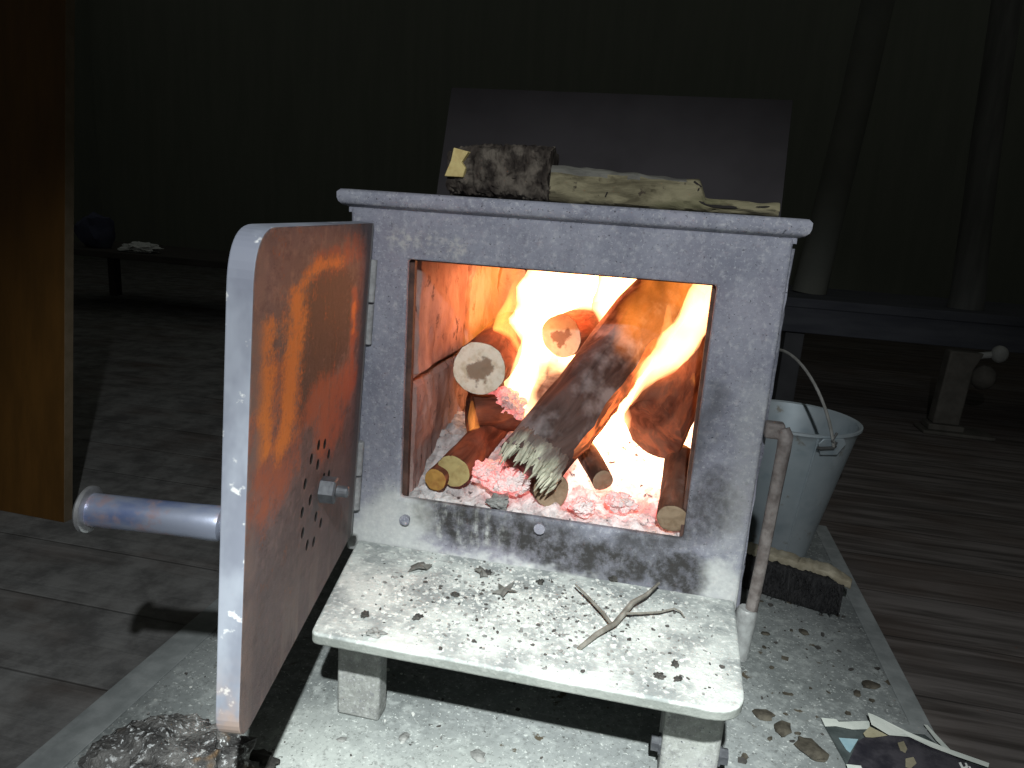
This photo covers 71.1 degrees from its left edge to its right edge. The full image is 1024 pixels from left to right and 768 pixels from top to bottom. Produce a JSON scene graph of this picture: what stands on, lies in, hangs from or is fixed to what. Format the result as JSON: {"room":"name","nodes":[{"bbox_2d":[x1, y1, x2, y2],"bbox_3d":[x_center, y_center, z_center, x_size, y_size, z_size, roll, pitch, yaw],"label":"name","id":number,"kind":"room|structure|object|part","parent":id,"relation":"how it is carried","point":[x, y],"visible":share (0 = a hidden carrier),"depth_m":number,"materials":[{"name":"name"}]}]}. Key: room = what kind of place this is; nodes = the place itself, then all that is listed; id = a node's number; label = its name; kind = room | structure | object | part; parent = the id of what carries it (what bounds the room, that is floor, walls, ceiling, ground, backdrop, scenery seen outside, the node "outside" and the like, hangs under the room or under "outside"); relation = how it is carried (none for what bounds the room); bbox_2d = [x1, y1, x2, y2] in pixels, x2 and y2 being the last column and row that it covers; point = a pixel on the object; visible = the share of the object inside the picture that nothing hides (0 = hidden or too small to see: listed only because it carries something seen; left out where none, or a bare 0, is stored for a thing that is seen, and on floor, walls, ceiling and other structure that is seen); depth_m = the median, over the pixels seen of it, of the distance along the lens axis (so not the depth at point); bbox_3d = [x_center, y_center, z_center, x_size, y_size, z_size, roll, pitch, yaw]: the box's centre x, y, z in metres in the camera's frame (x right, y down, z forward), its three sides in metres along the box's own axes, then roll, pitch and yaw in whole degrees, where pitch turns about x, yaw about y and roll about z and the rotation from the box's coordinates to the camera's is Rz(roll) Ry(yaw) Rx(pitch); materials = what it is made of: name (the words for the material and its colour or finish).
{"room":"rustic cabin interior","nodes":[
{"label":"rustic cabin interior","id":0,"kind":"room"},
{"bbox_2d":[74,0,101,259],"bbox_3d":[-4.481,-1.868,3.360,0.150,2.930,6.750,7,14,11],"label":"wall","id":1,"kind":"structure","parent":0,"point":[87,191],"depth_m":6.35,"materials":[{"name":"black wood"}]},
{"bbox_2d":[0,258,1023,767],"bbox_3d":[-0.126,0.055,2.780,9.000,0.055,6.600,7,14,11],"label":"floor","id":2,"kind":"structure","parent":0,"point":[928,528],"depth_m":1.69,"materials":[{"name":"brown wood"}]},
{"bbox_2d":[0,0,74,521],"bbox_3d":[-1.285,-0.607,1.470,0.906,1.693,0.196,7,14,12],"label":"leaning board","id":3,"kind":"object","parent":2,"relation":"on","point":[37,37],"visible":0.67,"depth_m":1.42,"materials":[{"name":"brown wood"}]},
{"bbox_2d":[74,241,229,295],"bbox_3d":[-1.796,-0.583,4.121,1.700,0.330,0.650,7,14,11],"label":"bench","id":4,"kind":"object","parent":2,"relation":"on","point":[168,254],"visible":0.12,"depth_m":3.88,"materials":[{"name":"brown wood"}]},
{"bbox_2d":[74,212,115,248],"bbox_3d":[-2.327,-0.856,4.015,0.196,0.214,0.164,7,14,11],"label":"cloth bundle","id":5,"kind":"object","parent":4,"relation":"on","point":[94,230],"visible":0.92,"depth_m":3.96,"materials":[{"name":"fabric"}]},
{"bbox_3d":[-2.502,-0.707,4.507,0.050,0.295,0.050,7,14,11],"label":"leg","id":6,"kind":"part","parent":4,"relation":"part of","materials":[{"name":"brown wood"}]},
{"bbox_2d":[118,241,162,252],"bbox_3d":[-2.025,-0.741,3.908,0.260,0.070,0.138,7,14,11],"label":"crumpled paper","id":7,"kind":"object","parent":4,"relation":"on","point":[138,247],"visible":0.91,"depth_m":3.87,"materials":[{"name":"white paper"}]},
{"bbox_2d":[17,525,940,767],"bbox_3d":[0.040,0.442,1.085,1.127,0.012,1.505,7,14,11],"label":"hearth","id":8,"kind":"object","parent":2,"relation":"on","point":[479,715],"visible":0.43,"depth_m":1.00,"materials":[{"name":"concrete"}]},
{"bbox_2d":[77,713,258,767],"bbox_3d":[-0.387,0.446,0.792,0.217,0.106,0.187,7,14,11],"label":"clinker","id":9,"kind":"object","parent":8,"relation":"on","point":[177,740],"visible":0.96,"depth_m":0.80,"materials":[{"name":"grey stone"}]},
{"bbox_2d":[249,749,279,767],"bbox_3d":[-0.311,0.457,0.867,0.058,0.023,0.042,7,14,11],"label":"bit","id":10,"kind":"object","parent":8,"relation":"on","point":[265,758],"visible":0.6,"depth_m":0.86,"materials":[{"name":"black"}]},
{"bbox_2d":[336,737,346,741],"bbox_3d":[-0.220,0.458,0.923,0.014,0.003,0.009,0,14,-17],"label":"pebble","id":11,"kind":"object","parent":8,"relation":"on","point":[340,739],"visible":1,"depth_m":0.92,"materials":[{"name":"grey stone"}]},
{"bbox_2d":[147,668,640,767],"bbox_3d":[-0.158,0.468,0.901,0.794,0.003,0.423,7,14,11],"label":"debris","id":12,"kind":"object","parent":8,"relation":"on","point":[388,669],"visible":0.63,"depth_m":0.97,"materials":[{"name":"grey stone"}]},
{"bbox_2d":[398,732,409,743],"bbox_3d":[-0.141,0.460,0.934,0.012,0.004,0.018,11,15,27],"label":"pebble","id":13,"kind":"object","parent":8,"relation":"on","point":[403,737],"visible":1,"depth_m":0.93,"materials":[{"name":"grey stone"}]},
{"bbox_2d":[72,88,812,767],"bbox_3d":[0.058,-0.025,1.042,0.704,0.920,1.103,7,14,11],"label":"wood stove","id":14,"kind":"object","parent":8,"relation":"on","point":[343,340],"visible":0.8,"depth_m":0.91,"materials":[{"name":"metal"}]},
{"bbox_3d":[-0.219,0.051,0.780,0.020,0.443,0.436,7,13,-1],"label":"door","id":15,"kind":"part","parent":14,"relation":"part of","materials":[{"name":"metal"}]},
{"bbox_3d":[-0.200,0.362,0.959,0.060,0.175,0.030,7,14,11],"label":"leg","id":16,"kind":"part","parent":14,"relation":"part of","materials":[{"name":"metal"}]},
{"bbox_2d":[360,610,368,618],"bbox_3d":[-0.178,0.278,0.864,0.011,0.008,0.014,3,14,-4],"label":"bit","id":17,"kind":"object","parent":14,"relation":"on","point":[364,613],"visible":1,"depth_m":0.86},
{"bbox_2d":[366,627,387,638],"bbox_3d":[-0.157,0.288,0.827,0.025,0.009,0.017,7,14,11],"label":"bit","id":18,"kind":"object","parent":14,"relation":"on","point":[374,632],"visible":1,"depth_m":0.82,"materials":[{"name":"grey wood"}]},
{"bbox_3d":[-0.179,0.017,1.025,0.072,0.405,0.014,7,14,11],"label":"frame","id":19,"kind":"part","parent":14,"relation":"part of","materials":[{"name":"metal"}]},
{"bbox_2d":[412,613,423,620],"bbox_3d":[-0.114,0.282,0.867,0.013,0.007,0.014,7,14,11],"label":"bit","id":20,"kind":"object","parent":14,"relation":"on","point":[417,616],"visible":1,"depth_m":0.86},
{"bbox_2d":[408,562,431,571],"bbox_3d":[-0.126,0.250,0.982,0.029,0.007,0.029,7,14,11],"label":"leaf","id":21,"kind":"object","parent":14,"relation":"on","point":[422,565],"visible":1,"depth_m":0.98,"materials":[{"name":"plant"}]},
{"bbox_2d":[450,591,459,596],"bbox_3d":[-0.074,0.271,0.923,0.014,0.008,0.010,7,14,11],"label":"bit","id":22,"kind":"object","parent":14,"relation":"on","point":[454,594],"visible":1,"depth_m":0.92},
{"bbox_2d":[474,566,487,576],"bbox_3d":[-0.042,0.256,0.980,0.017,0.007,0.026,-4,16,-29],"label":"leaf","id":23,"kind":"object","parent":14,"relation":"on","point":[482,571],"visible":1,"depth_m":0.98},
{"bbox_2d":[445,143,558,201],"bbox_3d":[-0.011,-0.283,0.953,0.139,0.071,0.082,7,14,11],"label":"log","id":24,"kind":"object","parent":14,"relation":"on","point":[513,172],"visible":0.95,"depth_m":0.92,"materials":[{"name":"brown wood"}]},
{"bbox_2d":[492,581,517,596],"bbox_3d":[-0.007,0.269,0.938,0.031,0.007,0.039,7,14,11],"label":"leaf","id":25,"kind":"object","parent":14,"relation":"on","point":[502,591],"visible":1,"depth_m":0.93,"materials":[{"name":"grey plant"}]},
{"bbox_2d":[312,540,743,720],"bbox_3d":[0.011,0.293,0.898,0.539,0.015,0.238,7,14,11],"label":"shelf","id":26,"kind":"object","parent":14,"relation":"attached to","point":[724,702],"depth_m":0.86,"materials":[{"name":"grey metal"}]},
{"bbox_2d":[339,548,728,695],"bbox_3d":[0.029,0.286,0.896,0.462,0.002,0.226,7,14,11],"label":"ash","id":27,"kind":"object","parent":14,"relation":"on","point":[523,607],"visible":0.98,"depth_m":0.89},
{"bbox_2d":[536,579,544,584],"bbox_3d":[0.038,0.268,0.970,0.012,0.006,0.016,7,14,11],"label":"bit","id":28,"kind":"object","parent":14,"relation":"on","point":[540,581],"visible":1,"depth_m":0.97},
{"bbox_2d":[409,407,693,535],"bbox_3d":[0.106,0.134,1.211,0.449,0.125,0.460,7,14,11],"label":"bed","id":29,"kind":"object","parent":14,"relation":"in","point":[634,471],"visible":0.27,"depth_m":1.07,"materials":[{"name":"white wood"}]},
{"bbox_2d":[425,458,448,490],"bbox_3d":[-0.100,0.130,1.090,0.034,0.040,0.090,8,14,16],"label":"log","id":30,"kind":"object","parent":29,"relation":"on","point":[437,477],"visible":0.62,"depth_m":1.05,"materials":[{"name":"wood"}]},
{"bbox_2d":[438,426,508,486],"bbox_3d":[-0.052,0.095,1.141,0.053,0.080,0.205,9,14,18],"label":"log","id":31,"kind":"object","parent":29,"relation":"on","point":[478,443],"visible":0.84,"depth_m":1.07,"materials":[{"name":"brown wood"}]},
{"bbox_2d":[470,458,506,486],"bbox_3d":[-0.035,0.132,1.060,0.053,0.041,0.055,-5,16,-34],"label":"coal","id":32,"kind":"object","parent":29,"relation":"on","point":[481,471],"visible":0.74,"depth_m":1.05,"materials":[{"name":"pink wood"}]},
{"bbox_2d":[465,393,521,431],"bbox_3d":[-0.029,0.050,1.177,0.081,0.070,0.068,-1,14,-18],"label":"log","id":33,"kind":"object","parent":29,"relation":"on","point":[480,410],"visible":0.7,"depth_m":1.15,"materials":[{"name":"brown wood"}]},
{"bbox_2d":[489,386,527,419],"bbox_3d":[-0.014,0.032,1.166,0.078,0.057,0.060,7,14,11],"label":"coal","id":34,"kind":"object","parent":33,"relation":"on","point":[508,398],"visible":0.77,"depth_m":1.15,"materials":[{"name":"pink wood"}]},
{"bbox_2d":[485,493,508,510],"bbox_3d":[-0.021,0.168,1.023,0.034,0.023,0.028,7,14,11],"label":"coal","id":35,"kind":"object","parent":29,"relation":"on","point":[496,501],"visible":1,"depth_m":1.01,"materials":[{"name":"grey wood"}]},
{"bbox_2d":[485,466,530,496],"bbox_3d":[-0.003,0.143,1.040,0.061,0.048,0.053,10,15,23],"label":"coal","id":36,"kind":"object","parent":29,"relation":"on","point":[504,480],"visible":0.98,"depth_m":1.02,"materials":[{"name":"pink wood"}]},
{"bbox_2d":[529,477,567,506],"bbox_3d":[0.039,0.140,1.092,0.054,0.058,0.148,0,14,-15],"label":"log","id":37,"kind":"object","parent":29,"relation":"on","point":[559,494],"visible":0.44,"depth_m":1.03,"materials":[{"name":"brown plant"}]},
{"bbox_2d":[499,357,648,423],"bbox_3d":[0.122,0.020,1.335,0.350,0.124,0.125,6,14,11],"label":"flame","id":38,"kind":"object","parent":29,"relation":"on","point":[532,377],"visible":0.14,"depth_m":1.30,"materials":[{"name":"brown wood"}]},
{"bbox_2d":[453,312,533,394],"bbox_3d":[-0.028,-0.059,1.257,0.093,0.092,0.298,6,15,8],"label":"log","id":39,"kind":"object","parent":38,"relation":"on","point":[484,363],"visible":1,"depth_m":1.13,"materials":[{"name":"brown wood"}]},
{"bbox_2d":[542,301,611,357],"bbox_3d":[0.126,-0.100,1.286,0.080,0.082,0.217,10,15,24],"label":"log","id":40,"kind":"object","parent":38,"relation":"on","point":[564,334],"visible":0.73,"depth_m":1.20,"materials":[{"name":"brown wood"}]},
{"bbox_2d":[567,496,595,517],"bbox_3d":[0.099,0.174,1.015,0.040,0.029,0.035,7,14,11],"label":"coal","id":41,"kind":"object","parent":29,"relation":"on","point":[583,507],"visible":1,"depth_m":1.00,"materials":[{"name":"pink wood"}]},
{"bbox_2d":[577,442,612,489],"bbox_3d":[0.119,0.112,1.102,0.037,0.056,0.143,1,14,-11],"label":"log","id":42,"kind":"object","parent":29,"relation":"on","point":[591,460],"visible":0.68,"depth_m":1.05,"materials":[{"name":"brown wood"}]},
{"bbox_2d":[498,279,692,494],"bbox_3d":[0.135,-0.020,1.106,0.108,0.321,0.422,15,17,39],"label":"log","id":43,"kind":"object","parent":29,"relation":"on","point":[563,424],"visible":0.98,"depth_m":1.06,"materials":[{"name":"brown wood"}]},
{"bbox_2d":[604,491,639,514],"bbox_3d":[0.154,0.171,1.021,0.043,0.038,0.044,-9,19,-43],"label":"coal","id":44,"kind":"object","parent":29,"relation":"on","point":[621,503],"visible":1,"depth_m":1.01,"materials":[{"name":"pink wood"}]},
{"bbox_2d":[624,317,706,457],"bbox_3d":[0.265,-0.001,1.154,0.101,0.204,0.235,11,15,28],"label":"log","id":45,"kind":"object","parent":29,"relation":"on","point":[659,418],"visible":0.8,"depth_m":1.09,"materials":[{"name":"brown wood"}]},
{"bbox_2d":[657,445,689,530],"bbox_3d":[0.239,0.146,1.038,0.044,0.082,0.167,7,14,13],"label":"log","id":46,"kind":"object","parent":29,"relation":"on","point":[671,514],"visible":0.73,"depth_m":0.99,"materials":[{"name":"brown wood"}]},
{"bbox_3d":[0.045,0.035,0.965,0.562,0.498,0.014,7,14,11],"label":"panel","id":47,"kind":"part","parent":14,"relation":"part of","materials":[{"name":"metal"}]},
{"bbox_3d":[0.115,-0.269,1.149,0.594,0.030,0.545,7,14,11],"label":"plate","id":48,"kind":"part","parent":14,"relation":"part of","materials":[{"name":"metal"}]},
{"bbox_2d":[608,575,617,581],"bbox_3d":[0.139,0.269,0.992,0.018,0.011,0.019,7,14,11],"label":"bit","id":49,"kind":"object","parent":14,"relation":"on","point":[612,578],"visible":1,"depth_m":0.99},
{"bbox_2d":[575,582,684,649],"bbox_3d":[0.124,0.279,0.908,0.169,0.022,0.107,-4,16,-30],"label":"twig","id":50,"kind":"object","parent":14,"relation":"on","point":[628,607],"visible":1,"depth_m":0.89,"materials":[{"name":"brown wood"}]},
{"bbox_2d":[653,672,666,679],"bbox_3d":[0.162,0.321,0.788,0.015,0.007,0.011,7,14,11],"label":"bit","id":51,"kind":"object","parent":14,"relation":"on","point":[660,676],"visible":1,"depth_m":0.79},
{"bbox_2d":[549,165,779,216],"bbox_3d":[0.192,-0.247,0.913,0.282,0.047,0.070,7,14,11],"label":"log","id":52,"kind":"object","parent":14,"relation":"on","point":[568,184],"visible":0.87,"depth_m":0.89,"materials":[{"name":"brown wood"}]},
{"bbox_2d":[671,659,678,667],"bbox_3d":[0.184,0.316,0.810,0.010,0.007,0.015,7,14,11],"label":"bit","id":53,"kind":"object","parent":14,"relation":"on","point":[675,664],"visible":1,"depth_m":0.81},
{"bbox_2d":[673,675,682,681],"bbox_3d":[0.181,0.323,0.784,0.012,0.006,0.009,2,14,-10],"label":"bit","id":54,"kind":"object","parent":14,"relation":"on","point":[676,678],"visible":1,"depth_m":0.78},
{"bbox_3d":[0.227,0.406,0.900,0.069,0.175,0.075,7,14,11],"label":"leg","id":55,"kind":"part","parent":14,"relation":"part of","materials":[{"name":"metal"}]},
{"bbox_3d":[0.274,0.069,0.939,0.072,0.405,0.014,7,14,11],"label":"frame","id":56,"kind":"part","parent":14,"relation":"part of","materials":[{"name":"metal"}]},
{"bbox_3d":[0.328,0.179,0.915,0.024,0.261,0.019,7,14,11],"label":"handle","id":57,"kind":"part","parent":14,"relation":"part of","materials":[{"name":"metal"}]},
{"bbox_2d":[470,749,485,762],"bbox_3d":[-0.042,0.473,0.910,0.017,0.006,0.026,-8,18,-41],"label":"pebble","id":58,"kind":"object","parent":8,"relation":"on","point":[477,754],"visible":1,"depth_m":0.91,"materials":[{"name":"grey stone"}]},
{"bbox_2d":[752,709,775,720],"bbox_3d":[0.360,0.473,1.023,0.033,0.008,0.023,7,14,11],"label":"flake","id":59,"kind":"object","parent":8,"relation":"on","point":[761,714],"visible":1,"depth_m":1.02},
{"bbox_2d":[774,720,791,736],"bbox_3d":[0.377,0.480,0.995,0.024,0.008,0.034,7,14,11],"label":"flake","id":60,"kind":"object","parent":8,"relation":"on","point":[783,728],"visible":1,"depth_m":0.99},
{"bbox_2d":[742,542,851,616],"bbox_3d":[0.498,0.359,1.353,0.255,0.088,0.051,12,16,29],"label":"brush","id":61,"kind":"object","parent":8,"relation":"on","point":[809,583],"visible":0.66,"depth_m":1.32,"materials":[{"name":"brown wood"}]},
{"bbox_2d":[798,628,809,634],"bbox_3d":[0.507,0.430,1.242,0.017,0.006,0.020,7,14,11],"label":"chip","id":62,"kind":"object","parent":8,"relation":"on","point":[802,631],"visible":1,"depth_m":1.24,"materials":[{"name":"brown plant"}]},
{"bbox_2d":[748,348,862,556],"bbox_3d":[0.581,0.145,1.512,0.269,0.441,0.280,7,14,11],"label":"bucket","id":63,"kind":"object","parent":8,"relation":"on","point":[824,439],"visible":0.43,"depth_m":1.45,"materials":[{"name":"metal"}]},
{"bbox_3d":[0.568,0.008,1.478,0.053,0.162,0.286,1,14,-13],"label":"bail handle","id":64,"kind":"part","parent":63,"relation":"part of","materials":[{"name":"metal"}]},
{"bbox_2d":[794,736,829,761],"bbox_3d":[0.402,0.489,0.960,0.032,0.012,0.046,-2,15,-25],"label":"flake","id":65,"kind":"object","parent":8,"relation":"on","point":[808,746],"visible":1,"depth_m":0.95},
{"bbox_2d":[738,600,900,763],"bbox_3d":[0.453,0.480,1.023,0.277,0.003,0.701,7,14,11],"label":"crumbs","id":66,"kind":"object","parent":8,"relation":"on","point":[743,759],"visible":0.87,"depth_m":1.09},
{"bbox_2d":[853,689,860,696],"bbox_3d":[0.524,0.469,1.088,0.011,0.004,0.019,11,15,28],"label":"chip","id":67,"kind":"object","parent":8,"relation":"on","point":[856,692],"visible":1,"depth_m":1.08,"materials":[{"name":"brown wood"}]},
{"bbox_2d":[862,680,880,688],"bbox_3d":[0.557,0.466,1.109,0.029,0.007,0.022,7,14,11],"label":"flake","id":68,"kind":"object","parent":8,"relation":"on","point":[869,684],"visible":1,"depth_m":1.10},
{"bbox_2d":[821,713,988,767],"bbox_3d":[0.525,0.495,0.955,0.211,0.016,0.145,3,14,-3],"label":"magazine","id":69,"kind":"object","parent":8,"relation":"on","point":[877,742],"visible":1,"depth_m":0.97,"materials":[{"name":"paper"}]},
{"bbox_2d":[839,738,857,751],"bbox_3d":[0.456,0.488,0.977,0.021,0.001,0.036,15,18,39],"label":"print","id":70,"kind":"object","parent":69,"relation":"on","point":[845,744],"depth_m":0.97},
{"bbox_2d":[898,741,906,752],"bbox_3d":[0.529,0.491,0.971,0.010,0.001,0.024,7,14,11],"label":"print","id":71,"kind":"object","parent":69,"relation":"on","point":[902,745],"depth_m":0.97},
{"bbox_2d":[905,757,915,767],"bbox_3d":[0.524,0.498,0.943,0.028,0.001,0.012,-7,17,-37],"label":"print","id":72,"kind":"object","parent":69,"relation":"on","point":[910,762],"depth_m":0.94},
{"bbox_2d":[772,285,1023,401],"bbox_3d":[2.333,-0.043,2.831,2.640,0.440,0.650,7,14,11],"label":"bench","id":73,"kind":"object","parent":2,"relation":"on","point":[839,312],"visible":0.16,"depth_m":2.67,"materials":[{"name":"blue wood"}]},
{"bbox_3d":[1.094,-0.108,2.821,0.070,0.405,0.070,7,14,11],"label":"leg","id":74,"kind":"part","parent":73,"relation":"part of","materials":[{"name":"brown wood"}]},
{"bbox_2d":[792,0,894,294],"bbox_3d":[1.327,-1.071,2.802,0.235,1.445,0.141,3,14,-4],"label":"wooden post","id":75,"kind":"object","parent":73,"relation":"on","point":[815,266],"visible":0.94,"depth_m":2.79,"materials":[{"name":"brown wood"}]},
{"bbox_2d":[947,0,1022,310],"bbox_3d":[1.750,-0.850,2.638,0.126,1.139,0.196,-5,16,-34],"label":"wooden post","id":76,"kind":"object","parent":73,"relation":"on","point":[968,289],"visible":1,"depth_m":2.61,"materials":[{"name":"brown wood"}]},
{"bbox_2d":[913,345,1008,441],"bbox_3d":[1.637,0.016,2.601,0.240,0.341,0.120,7,14,11],"label":"bench leg","id":77,"kind":"object","parent":2,"relation":"on","point":[957,370],"visible":1,"depth_m":2.58,"materials":[{"name":"wood"}]},
{"bbox_3d":[1.627,0.164,2.637,0.240,0.035,0.120,7,14,11],"label":"foot plate","id":78,"kind":"part","parent":77,"relation":"part of","materials":[{"name":"metal"}]},
{"bbox_3d":[1.706,-0.107,2.537,0.096,0.063,0.055,7,14,11],"label":"knob","id":79,"kind":"part","parent":77,"relation":"part of","materials":[{"name":"wood"}]},
{"bbox_2d":[88,0,1023,303],"bbox_3d":[0.664,-2.070,5.664,9.200,2.930,0.150,7,14,11],"label":"wall","id":80,"kind":"structure","parent":0,"point":[215,119],"depth_m":5.66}
]}

